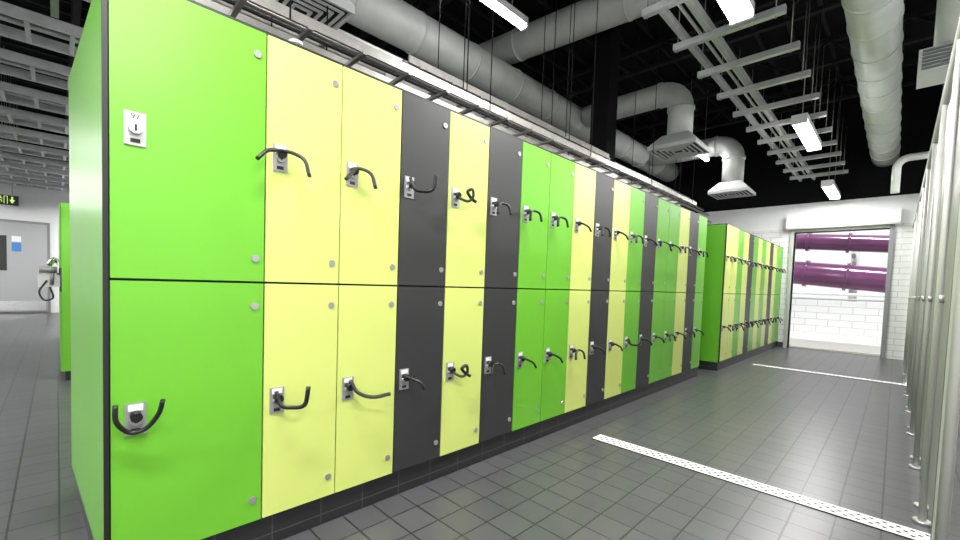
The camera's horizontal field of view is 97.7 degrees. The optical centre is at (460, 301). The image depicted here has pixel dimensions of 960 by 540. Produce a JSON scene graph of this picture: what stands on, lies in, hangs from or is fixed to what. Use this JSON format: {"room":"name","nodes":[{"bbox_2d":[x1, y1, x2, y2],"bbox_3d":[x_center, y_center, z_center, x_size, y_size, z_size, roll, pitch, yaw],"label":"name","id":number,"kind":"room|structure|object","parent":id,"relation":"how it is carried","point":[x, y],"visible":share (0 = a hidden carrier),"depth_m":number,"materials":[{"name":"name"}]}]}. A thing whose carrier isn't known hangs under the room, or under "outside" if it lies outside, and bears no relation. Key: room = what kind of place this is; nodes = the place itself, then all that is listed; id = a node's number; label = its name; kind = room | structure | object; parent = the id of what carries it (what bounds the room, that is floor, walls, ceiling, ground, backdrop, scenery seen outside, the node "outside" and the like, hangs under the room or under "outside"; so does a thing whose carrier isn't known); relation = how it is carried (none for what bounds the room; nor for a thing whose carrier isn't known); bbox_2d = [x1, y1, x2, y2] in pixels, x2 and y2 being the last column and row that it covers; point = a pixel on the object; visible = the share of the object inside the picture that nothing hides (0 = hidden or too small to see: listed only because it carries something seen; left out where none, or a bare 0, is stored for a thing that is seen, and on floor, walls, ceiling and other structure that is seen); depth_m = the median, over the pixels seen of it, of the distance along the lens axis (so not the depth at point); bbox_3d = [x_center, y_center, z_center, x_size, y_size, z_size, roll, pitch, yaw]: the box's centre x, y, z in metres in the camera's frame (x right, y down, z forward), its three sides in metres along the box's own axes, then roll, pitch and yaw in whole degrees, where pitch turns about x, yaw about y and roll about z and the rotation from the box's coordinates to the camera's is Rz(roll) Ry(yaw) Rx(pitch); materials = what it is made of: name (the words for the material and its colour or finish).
{"room":"changing room","nodes":[
{"label":"changing room","id":0,"kind":"room"},
{"bbox_2d":[0,121,69,312],"bbox_3d":[-7.565,-2.129,12.458,14.400,4.742,0.150,-1,4,-44],"label":"wall","id":1,"kind":"structure","parent":0,"point":[35,204],"depth_m":9.98,"materials":[{"name":"white paint"}]},
{"bbox_2d":[0,235,45,310],"bbox_3d":[-10.273,-0.656,9.709,0.934,1.720,0.054,-1,4,-44],"label":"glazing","id":2,"kind":"object","parent":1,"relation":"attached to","point":[4,305],"visible":0.96,"depth_m":9.68,"materials":[{"name":"white glass"}]},
{"bbox_2d":[0,221,47,311],"bbox_3d":[-10.581,-0.795,9.461,1.780,2.060,0.030,-1,4,-44],"label":"door","id":3,"kind":"structure","parent":1,"relation":"attached to","point":[19,282],"depth_m":9.80,"materials":[{"name":"grey paint"}]},
{"bbox_2d":[0,219,50,313],"bbox_3d":[-10.608,-0.806,9.489,1.880,2.162,0.049,-1,4,-44],"label":"frame","id":4,"kind":"object","parent":1,"relation":"attached to","point":[3,220],"visible":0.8,"depth_m":10.05,"materials":[{"name":"grey metal"}]},
{"bbox_2d":[0,0,936,152],"bbox_3d":[-1.834,-3.711,6.485,12.080,0.360,16.207,-1,4,-44],"label":"ceiling","id":5,"kind":"structure","parent":0,"point":[76,5],"depth_m":6.06,"materials":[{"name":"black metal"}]},
{"bbox_2d":[0,192,18,205],"bbox_3d":[-10.171,-3.260,9.335,0.430,2.180,0.049,-1,4,-44],"label":"exit sign","id":6,"kind":"object","parent":5,"relation":"hanging from","point":[11,200],"visible":0.91,"depth_m":9.42,"materials":[{"name":"black"}]},
{"bbox_2d":[0,81,68,115],"bbox_3d":[-5.166,-3.062,4.041,6.200,1.780,0.444,-1,4,-44],"label":"tray","id":7,"kind":"object","parent":5,"relation":"hanging from","point":[7,90],"visible":0.18,"depth_m":4.56,"materials":[{"name":"grey metal"}]},
{"bbox_2d":[0,105,68,134],"bbox_3d":[-5.824,-3.114,4.724,6.200,1.780,0.444,-1,4,-44],"label":"tray","id":8,"kind":"object","parent":5,"relation":"hanging from","point":[7,114],"visible":0.18,"depth_m":5.21,"materials":[{"name":"grey metal"}]},
{"bbox_2d":[0,124,68,149],"bbox_3d":[-6.482,-3.166,5.407,6.200,1.780,0.444,-1,4,-44],"label":"tray","id":9,"kind":"object","parent":5,"relation":"hanging from","point":[9,132],"visible":0.2,"depth_m":5.88,"materials":[{"name":"grey metal"}]},
{"bbox_2d":[0,35,68,160],"bbox_3d":[-7.140,-3.217,6.091,6.200,1.780,0.444,-1,4,-44],"label":"tray","id":10,"kind":"object","parent":5,"relation":"hanging from","point":[5,145],"visible":0.21,"depth_m":6.53,"materials":[{"name":"grey metal"}]},
{"bbox_2d":[0,46,68,170],"bbox_3d":[-7.798,-3.269,6.774,6.200,1.780,0.444,-1,4,-44],"label":"tray","id":11,"kind":"object","parent":5,"relation":"hanging from","point":[5,156],"visible":0.3,"depth_m":7.19,"materials":[{"name":"grey metal"}]},
{"bbox_2d":[0,75,68,178],"bbox_3d":[-8.456,-3.321,7.457,6.200,1.780,0.444,-1,4,-44],"label":"tray","id":12,"kind":"object","parent":5,"relation":"hanging from","point":[7,166],"visible":0.21,"depth_m":7.85,"materials":[{"name":"grey metal"}]},
{"bbox_2d":[0,104,68,185],"bbox_3d":[-9.114,-3.373,8.141,6.200,1.780,0.444,-1,4,-44],"label":"tray","id":13,"kind":"object","parent":5,"relation":"hanging from","point":[3,173],"visible":0.29,"depth_m":8.52,"materials":[{"name":"grey metal"}]},
{"bbox_2d":[0,105,68,191],"bbox_3d":[-9.771,-3.425,8.824,6.200,1.780,0.444,-1,4,-44],"label":"tray","id":14,"kind":"object","parent":5,"relation":"hanging from","point":[8,181],"visible":0.27,"depth_m":9.18,"materials":[{"name":"grey metal"}]},
{"bbox_2d":[0,48,71,89],"bbox_3d":[-4.508,-3.010,3.357,6.200,1.780,0.444,-1,4,-44],"label":"tray","id":15,"kind":"object","parent":5,"relation":"hanging from","point":[33,64],"visible":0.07,"depth_m":3.90,"materials":[{"name":"grey metal"}]},
{"bbox_2d":[0,1,82,56],"bbox_3d":[-3.850,-2.958,2.674,6.200,1.780,0.444,-1,4,-44],"label":"tray","id":16,"kind":"object","parent":5,"relation":"hanging from","point":[28,16],"visible":0.17,"depth_m":3.24,"materials":[{"name":"grey metal"}]},
{"bbox_2d":[50,0,710,222],"bbox_3d":[1.041,-2.617,4.950,11.400,2.340,0.562,-1,4,-44],"label":"pipes","id":17,"kind":"object","parent":5,"relation":"hanging from","point":[54,4],"visible":0.21,"depth_m":3.10,"materials":[{"name":"black metal"}]},
{"bbox_2d":[194,0,701,205],"bbox_3d":[0.475,-2.548,3.519,7.600,2.390,0.590,-1,4,-44],"label":"cable tray","id":18,"kind":"object","parent":5,"relation":"hanging from","point":[442,83],"visible":0.8,"depth_m":2.92,"materials":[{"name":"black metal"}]},
{"bbox_2d":[0,0,904,139],"bbox_3d":[-1.867,-3.923,6.373,14.200,0.050,15.440,-1,4,-44],"label":"ceiling purlins","id":19,"kind":"structure","parent":5,"relation":"attached to","point":[549,7],"depth_m":6.50,"materials":[{"name":"black metal"}]},
{"bbox_2d":[480,0,527,31],"bbox_3d":[0.176,-3.141,3.464,1.230,1.220,0.070,-1,4,-44],"label":"strip light","id":20,"kind":"object","parent":5,"relation":"hanging from","point":[505,9],"visible":1,"depth_m":3.73,"materials":[{"name":"white paint"}]},
{"bbox_2d":[434,0,650,78],"bbox_3d":[2.253,-3.094,3.938,6.636,0.376,0.376,4,3,40],"label":"air duct","id":21,"kind":"object","parent":5,"relation":"hanging from","point":[514,46],"visible":0.78,"depth_m":4.71,"materials":[{"name":"grey metal"}]},
{"bbox_2d":[347,0,678,181],"bbox_3d":[0.374,-2.821,5.208,11.800,0.416,0.416,-1,4,-44],"label":"air duct","id":22,"kind":"object","parent":21,"relation":"attached to","point":[397,23],"visible":0.77,"depth_m":4.83,"materials":[{"name":"grey metal"}]},
{"bbox_2d":[248,0,354,37],"bbox_3d":[-1.169,-2.376,2.922,0.540,0.811,0.780,-1,4,-44],"label":"air diffuser","id":23,"kind":"object","parent":22,"relation":"attached to","point":[340,12],"visible":0.41,"depth_m":2.82,"materials":[{"name":"white paint"}]},
{"bbox_2d":[582,82,710,160],"bbox_3d":[2.486,-2.459,5.830,0.580,0.961,1.650,-1,4,-44],"label":"air diffuser","id":24,"kind":"object","parent":22,"relation":"attached to","point":[680,141],"visible":0.99,"depth_m":5.42,"materials":[{"name":"white paint"}]},
{"bbox_2d":[650,136,755,199],"bbox_3d":[4.302,-2.391,7.577,0.580,1.051,1.660,-1,4,-44],"label":"air diffuser","id":25,"kind":"object","parent":22,"relation":"attached to","point":[732,153],"visible":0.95,"depth_m":7.13,"materials":[{"name":"white paint"}]},
{"bbox_2d":[691,79,709,161],"bbox_3d":[4.103,-3.179,7.243,1.230,1.220,0.070,-1,4,-44],"label":"strip light","id":26,"kind":"object","parent":5,"relation":"hanging from","point":[707,159],"visible":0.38,"depth_m":7.53,"materials":[{"name":"white paint"}]},
{"bbox_2d":[717,0,754,26],"bbox_3d":[1.525,-2.790,2.426,1.230,1.740,0.140,-1,4,-44],"label":"strip light","id":27,"kind":"object","parent":5,"relation":"hanging from","point":[736,11],"visible":1,"depth_m":2.79,"materials":[{"name":"white paint"}]},
{"bbox_2d":[642,0,847,181],"bbox_3d":[2.204,-2.470,3.382,11.900,0.780,0.760,-1,4,-44],"label":"cable tray","id":28,"kind":"object","parent":5,"relation":"hanging from","point":[662,7],"visible":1,"depth_m":4.04,"materials":[{"name":"white paint"}]},
{"bbox_2d":[791,102,821,151],"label":"strip light","id":29,"kind":"object","parent":5,"relation":"hanging from","point":[804,127],"depth_m":4.83,"materials":[{"name":"white paint"}]},
{"bbox_2d":[805,0,810,69],"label":"suspension rod","id":30,"kind":"object","parent":5,"relation":"hanging from","point":[810,0],"depth_m":4.66,"materials":[{"name":"white paint"}]},
{"bbox_2d":[815,13,821,92],"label":"suspension rod","id":31,"kind":"object","parent":5,"relation":"hanging from","point":[821,13],"depth_m":5.23,"materials":[{"name":"white paint"}]},
{"bbox_2d":[821,68,841,199],"bbox_3d":[6.134,-2.745,6.867,1.230,1.920,0.140,-1,4,-44],"label":"strip light","id":32,"kind":"object","parent":5,"relation":"hanging from","point":[831,189],"visible":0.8,"depth_m":6.74,"materials":[{"name":"white paint"}]},
{"bbox_2d":[841,0,904,166],"bbox_3d":[4.095,-2.430,4.122,8.650,0.356,0.356,-1,4,-44],"label":"air duct","id":33,"kind":"object","parent":5,"relation":"hanging from","point":[874,28],"visible":1,"depth_m":4.10,"materials":[{"name":"grey metal"}]},
{"bbox_2d":[890,84,943,193],"bbox_3d":[5.743,-2.543,5.184,4.300,2.200,0.489,-1,4,-44],"label":"pipes","id":34,"kind":"object","parent":5,"relation":"hanging from","point":[897,166],"visible":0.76,"depth_m":5.57,"materials":[{"name":"white metal"}]},
{"bbox_2d":[916,0,959,88],"bbox_3d":[4.043,-2.745,3.401,0.420,1.750,0.370,-1,4,-44],"label":"ceiling vent","id":35,"kind":"object","parent":5,"relation":"in","point":[933,62],"visible":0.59,"depth_m":3.40,"materials":[{"name":"white metal"}]},
{"bbox_2d":[0,312,959,539],"bbox_3d":[-1.983,0.734,6.684,14.400,0.100,16.200,-1,4,-44],"label":"floor","id":36,"kind":"structure","parent":0,"point":[842,442],"depth_m":2.44,"materials":[{"name":"tile"}]},
{"bbox_2d":[38,203,70,379],"bbox_3d":[-4.792,-0.190,5.535,1.030,1.662,3.862,-1,4,-44],"label":"lockers","id":37,"kind":"object","parent":36,"relation":"on","point":[59,276],"visible":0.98,"depth_m":3.92,"materials":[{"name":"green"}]},
{"bbox_2d":[69,0,708,539],"bbox_3d":[0.605,-0.094,3.488,5.622,2.006,1.193,-1,4,-44],"label":"bank","id":38,"kind":"object","parent":36,"relation":"on","point":[309,289],"visible":1,"depth_m":1.70,"materials":[{"name":"green laminate"}]},
{"bbox_2d":[590,25,620,176],"bbox_3d":[1.726,-2.416,5.019,0.280,2.703,0.290,-1,4,-44],"label":"column","id":39,"kind":"structure","parent":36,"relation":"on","point":[606,63],"depth_m":4.94,"materials":[{"name":"black paint"}]},
{"bbox_2d":[698,223,785,370],"bbox_3d":[4.500,-0.091,7.169,3.936,1.930,1.172,-1,4,-44],"label":"bank","id":40,"kind":"object","parent":36,"relation":"on","point":[743,271],"visible":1,"depth_m":5.97,"materials":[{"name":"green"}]},
{"bbox_2d":[592,434,930,539],"bbox_3d":[1.765,1.007,2.084,0.122,0.007,2.360,-1,4,-44],"label":"floor drain","id":41,"kind":"object","parent":36,"relation":"on","point":[899,530],"visible":0.98,"depth_m":2.18,"materials":[{"name":"white metal"}]},
{"bbox_2d":[753,364,905,385],"bbox_3d":[5.077,0.976,5.263,0.122,0.007,2.350,-1,4,-44],"label":"floor drain","id":42,"kind":"object","parent":36,"relation":"on","point":[753,364],"visible":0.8,"depth_m":5.45,"materials":[{"name":"white metal"}]},
{"bbox_2d":[901,39,959,539],"bbox_3d":[4.430,-0.087,4.062,8.102,2.192,0.068,-1,4,-44],"label":"panels","id":43,"kind":"object","parent":36,"relation":"on","point":[931,361],"visible":1,"depth_m":1.91,"materials":[{"name":"grey"}]},
{"bbox_2d":[912,18,959,227],"bbox_3d":[4.462,-1.201,4.005,8.200,0.051,0.052,-1,4,-44],"label":"rail","id":44,"kind":"object","parent":43,"relation":"attached to","point":[946,95],"visible":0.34,"depth_m":2.41,"materials":[{"name":"grey metal"}]},
{"bbox_2d":[615,79,944,359],"bbox_3d":[3.213,-1.732,11.500,0.200,4.742,16.200,-1,4,-44],"label":"wall","id":45,"kind":"structure","parent":0,"point":[866,186],"depth_m":7.68,"materials":[{"name":"white brick"}]},
{"bbox_2d":[776,342,782,346],"bbox_3d":[1.869,0.491,12.766,0.012,0.102,12.760,-1,4,-44],"label":"baseboard","id":46,"kind":"structure","parent":45,"relation":"attached to","point":[779,344],"depth_m":8.21,"materials":[{"name":"tile"}]},
{"bbox_2d":[783,224,894,357],"bbox_3d":[6.885,-0.212,7.699,0.260,2.282,1.400,-1,4,-44],"label":"trim","id":47,"kind":"structure","parent":45,"relation":"attached to","point":[793,232],"depth_m":7.42,"materials":[{"name":"grey metal"}]},
{"bbox_2d":[786,208,901,229],"bbox_3d":[6.806,-1.465,7.529,0.129,0.250,1.520,-1,4,-44],"label":"box","id":48,"kind":"object","parent":45,"relation":"attached to","point":[886,216],"visible":1,"depth_m":7.43,"materials":[{"name":"white paint"}]},
{"bbox_2d":[789,337,880,355],"bbox_3d":[9.061,0.877,11.072,7.600,0.110,16.000,-1,4,-44],"label":"pool deck","id":49,"kind":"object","parent":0,"point":[806,343],"visible":0.02,"depth_m":8.36,"materials":[{"name":"beige tile"}]},
{"bbox_2d":[790,299,883,344],"bbox_3d":[8.253,0.415,9.564,0.150,0.889,11.000,-1,4,-44],"label":"wall","id":50,"kind":"structure","parent":49,"relation":"on","point":[844,321],"depth_m":9.31,"materials":[{"name":"white brick"}]},
{"bbox_2d":[792,231,884,301],"bbox_3d":[8.829,-0.748,10.030,1.313,3.209,7.001,-1,4,-44],"label":"support","id":51,"kind":"object","parent":49,"relation":"on","point":[852,295],"visible":0.27,"depth_m":9.69,"materials":[{"name":"white paint"}]},
{"bbox_2d":[793,260,886,292],"bbox_3d":[8.867,-0.585,10.753,2.005,1.276,10.219,-1,4,-44],"label":"tube","id":52,"kind":"object","parent":51,"relation":"attached to","point":[852,277],"visible":0.23,"depth_m":9.62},
{"bbox_2d":[796,233,888,252],"bbox_3d":[8.893,-1.371,10.725,1.834,0.961,10.148,-1,4,-44],"label":"tube","id":53,"kind":"object","parent":51,"relation":"attached to","point":[809,241],"visible":0.27,"depth_m":9.63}
]}

